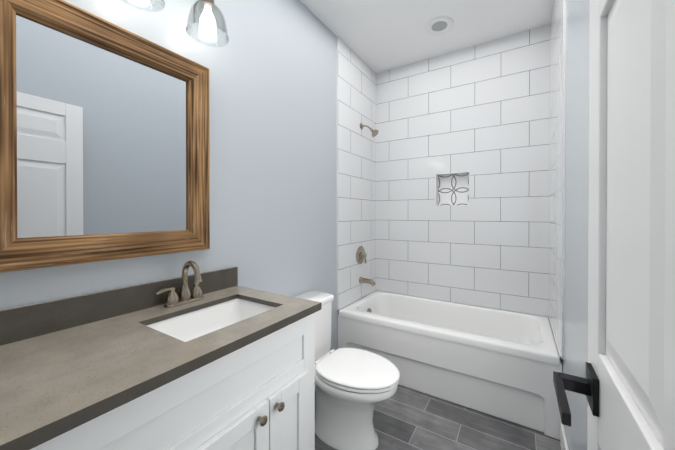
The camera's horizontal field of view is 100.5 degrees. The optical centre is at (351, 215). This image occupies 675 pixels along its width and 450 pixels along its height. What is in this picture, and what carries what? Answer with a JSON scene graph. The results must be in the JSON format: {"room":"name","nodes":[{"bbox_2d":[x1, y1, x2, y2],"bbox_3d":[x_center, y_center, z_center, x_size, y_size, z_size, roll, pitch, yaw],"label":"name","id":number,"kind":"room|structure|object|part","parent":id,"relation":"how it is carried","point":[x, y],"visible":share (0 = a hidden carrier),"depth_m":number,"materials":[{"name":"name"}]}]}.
{"room":"bathroom","nodes":[
{"label":"bathroom","id":0,"kind":"room"},
{"bbox_2d":[0,0,377,349],"bbox_3d":[-0.772,-0.109,1.363,0.100,2.764,4.208,0,0,31],"label":"wall","id":1,"kind":"structure","parent":0,"point":[271,65],"depth_m":1.64,"materials":[{"name":"grey paint"}]},
{"bbox_2d":[0,0,209,272],"bbox_3d":[-0.873,-0.271,1.056,0.034,0.865,0.696,0,0,31],"label":"mirror","id":2,"kind":"object","parent":1,"relation":"attached to","point":[104,142],"visible":0.98,"depth_m":0.99,"materials":[{"name":"brown wood"}]},
{"bbox_3d":[-0.882,-0.271,1.062,0.006,0.689,0.520,0,0,31],"label":"glass","id":3,"kind":"part","parent":2,"relation":"part of","materials":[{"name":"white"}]},
{"bbox_2d":[120,0,164,11],"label":"sconce","id":4,"kind":"object","parent":1,"relation":"attached to","point":[163,3],"depth_m":1.09,"materials":[{"name":"clear glass"}]},
{"bbox_2d":[186,0,228,46],"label":"sconce","id":5,"kind":"object","parent":1,"relation":"attached to","point":[207,22],"depth_m":1.22,"materials":[{"name":"clear glass"}]},
{"bbox_2d":[337,36,375,309],"bbox_3d":[0.068,-0.355,2.654,0.016,2.286,0.727,0,0,31],"label":"wall tile","id":6,"kind":"structure","parent":1,"relation":"attached to","point":[356,159],"depth_m":2.58,"materials":[{"name":"white tile"}]},
{"bbox_2d":[356,246,366,263],"bbox_3d":[0.111,0.376,2.662,0.064,0.172,0.172,0,0,31],"label":"shower valve","id":7,"kind":"object","parent":6,"relation":"attached to","point":[361,254],"visible":1,"depth_m":2.64,"materials":[{"name":"silver metal"}]},
{"bbox_2d":[359,277,375,285],"bbox_3d":[0.152,0.619,2.639,0.160,0.071,0.060,0,0,31],"label":"tub spout","id":8,"kind":"object","parent":6,"relation":"attached to","point":[367,281],"visible":1,"depth_m":2.62,"materials":[{"name":"silver metal"}]},
{"bbox_2d":[360,123,378,136],"bbox_3d":[0.167,-0.810,2.638,0.178,0.149,0.077,0,0,31],"label":"shower head","id":9,"kind":"object","parent":6,"relation":"attached to","point":[374,133],"visible":1,"depth_m":2.62},
{"bbox_2d":[300,0,553,72],"bbox_3d":[-0.075,-1.539,0.938,1.724,0.100,4.208,0,0,31],"label":"ceiling","id":10,"kind":"structure","parent":0,"point":[376,36],"depth_m":2.18,"materials":[{"name":"white paint"}]},
{"bbox_2d":[426,17,453,34],"bbox_3d":[0.690,-1.490,2.210,0.210,0.010,0.210,0,0,31],"label":"recessed light","id":11,"kind":"object","parent":10,"relation":"in","point":[438,25],"visible":1,"depth_m":2.20,"materials":[{"name":"white paint"}]},
{"bbox_2d":[315,385,560,449],"bbox_3d":[-0.075,1.325,0.954,1.724,0.100,4.208,0,0,31],"label":"floor","id":12,"kind":"structure","parent":0,"point":[405,418],"depth_m":1.67,"materials":[{"name":"grey tile"}]},
{"bbox_2d":[0,261,321,449],"bbox_3d":[-0.634,0.733,0.905,0.602,1.084,1.044,0,0,31],"label":"bathroom vanity","id":13,"kind":"object","parent":12,"relation":"on","point":[220,359],"visible":1,"depth_m":0.84,"materials":[{"name":"white paint"}]},
{"bbox_2d":[155,261,203,307],"bbox_3d":[-0.693,0.282,1.186,0.165,0.184,0.233,0,0,31],"label":"faucet","id":14,"kind":"object","parent":13,"relation":"on","point":[186,291],"depth_m":1.19,"materials":[{"name":"silver metal"}]},
{"bbox_2d":[146,298,275,341],"bbox_3d":[-0.520,0.461,1.085,0.348,0.130,0.453,0,0,31],"label":"sink","id":15,"kind":"object","parent":13,"relation":"in","point":[189,324],"depth_m":1.20,"materials":[{"name":"white ceramic"}]},
{"bbox_2d":[295,291,399,449],"bbox_3d":[-0.081,0.909,1.673,0.758,0.725,0.434,0,0,31],"label":"toilet","id":16,"kind":"object","parent":12,"relation":"on","point":[354,387],"visible":0.79,"depth_m":1.54,"materials":[{"name":"white ceramic"}]},
{"bbox_3d":[0.037,0.875,1.603,0.485,0.040,0.380,0,0,31],"label":"seat","id":17,"kind":"part","parent":16,"relation":"part of","materials":[{"name":"white plastic"}]},
{"bbox_2d":[338,291,561,439],"bbox_3d":[0.716,1.029,2.275,1.520,0.477,0.724,0,0,31],"label":"bathtub","id":18,"kind":"object","parent":12,"relation":"on","point":[502,364],"visible":0.88,"depth_m":1.95,"materials":[{"name":"white ceramic"}]},
{"bbox_2d":[383,291,548,317],"bbox_3d":[0.979,-0.117,2.709,1.524,2.764,0.100,0,0,31],"label":"wall","id":19,"kind":"structure","parent":0,"point":[468,304],"depth_m":2.57,"materials":[{"name":"white tile"}]},
{"bbox_2d":[376,24,549,316],"bbox_3d":[0.926,-0.355,2.619,1.524,2.286,0.106,0,0,31],"label":"wall tile","id":20,"kind":"structure","parent":19,"relation":"attached to","point":[480,113],"depth_m":2.48,"materials":[{"name":"white tile"}]},
{"bbox_2d":[435,172,469,205],"bbox_3d":[0.939,-0.242,2.606,0.300,0.305,0.086,0,0,31],"label":"liner","id":21,"kind":"object","parent":20,"relation":"attached to","point":[436,189],"visible":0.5,"depth_m":2.65,"materials":[{"name":"white tile"}]},
{"bbox_2d":[438,173,468,205],"bbox_3d":[0.963,-0.242,2.646,0.300,0.305,0.006,0,0,31],"label":"tile niche","id":22,"kind":"object","parent":20,"relation":"attached to","point":[453,189],"visible":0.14,"depth_m":2.64,"materials":[{"name":"white tile"}]},
{"bbox_2d":[560,0,588,449],"bbox_3d":[0.622,-0.104,0.529,0.100,2.764,4.208,0,0,31],"label":"wall","id":23,"kind":"structure","parent":0,"point":[576,201],"depth_m":1.21,"materials":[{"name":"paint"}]},
{"bbox_2d":[548,0,564,358],"bbox_3d":[1.356,-0.351,1.869,0.016,2.286,0.753,0,0,31],"label":"wall tile","id":24,"kind":"structure","parent":23,"relation":"attached to","point":[557,167],"depth_m":1.75,"materials":[{"name":"white tile"}]},
{"bbox_2d":[560,422,568,449],"bbox_3d":[0.653,1.212,0.700,0.014,0.130,1.987,0,0,31],"label":"baseboard","id":25,"kind":"structure","parent":23,"relation":"attached to","point":[563,442],"depth_m":1.44,"materials":[{"name":"white paint"}]},
{"bbox_3d":[-0.542,-0.102,0.164,1.524,2.764,0.115,0,0,31],"label":"wall","id":26,"kind":"structure","parent":0,"visible":0},
{"bbox_2d":[587,0,674,449],"bbox_3d":[0.297,0.247,0.226,0.035,2.045,0.810,0,0,31],"label":"door","id":27,"kind":"structure","parent":26,"relation":"in","point":[631,281],"depth_m":0.36,"materials":[{"name":"white paint"}]},
{"bbox_2d":[553,362,598,426],"bbox_3d":[0.445,0.323,0.498,0.136,0.066,0.197,0,0,31],"label":"door handle","id":28,"kind":"object","parent":27,"relation":"attached to","point":[588,386],"depth_m":0.52,"materials":[{"name":"black metal"}]}
]}

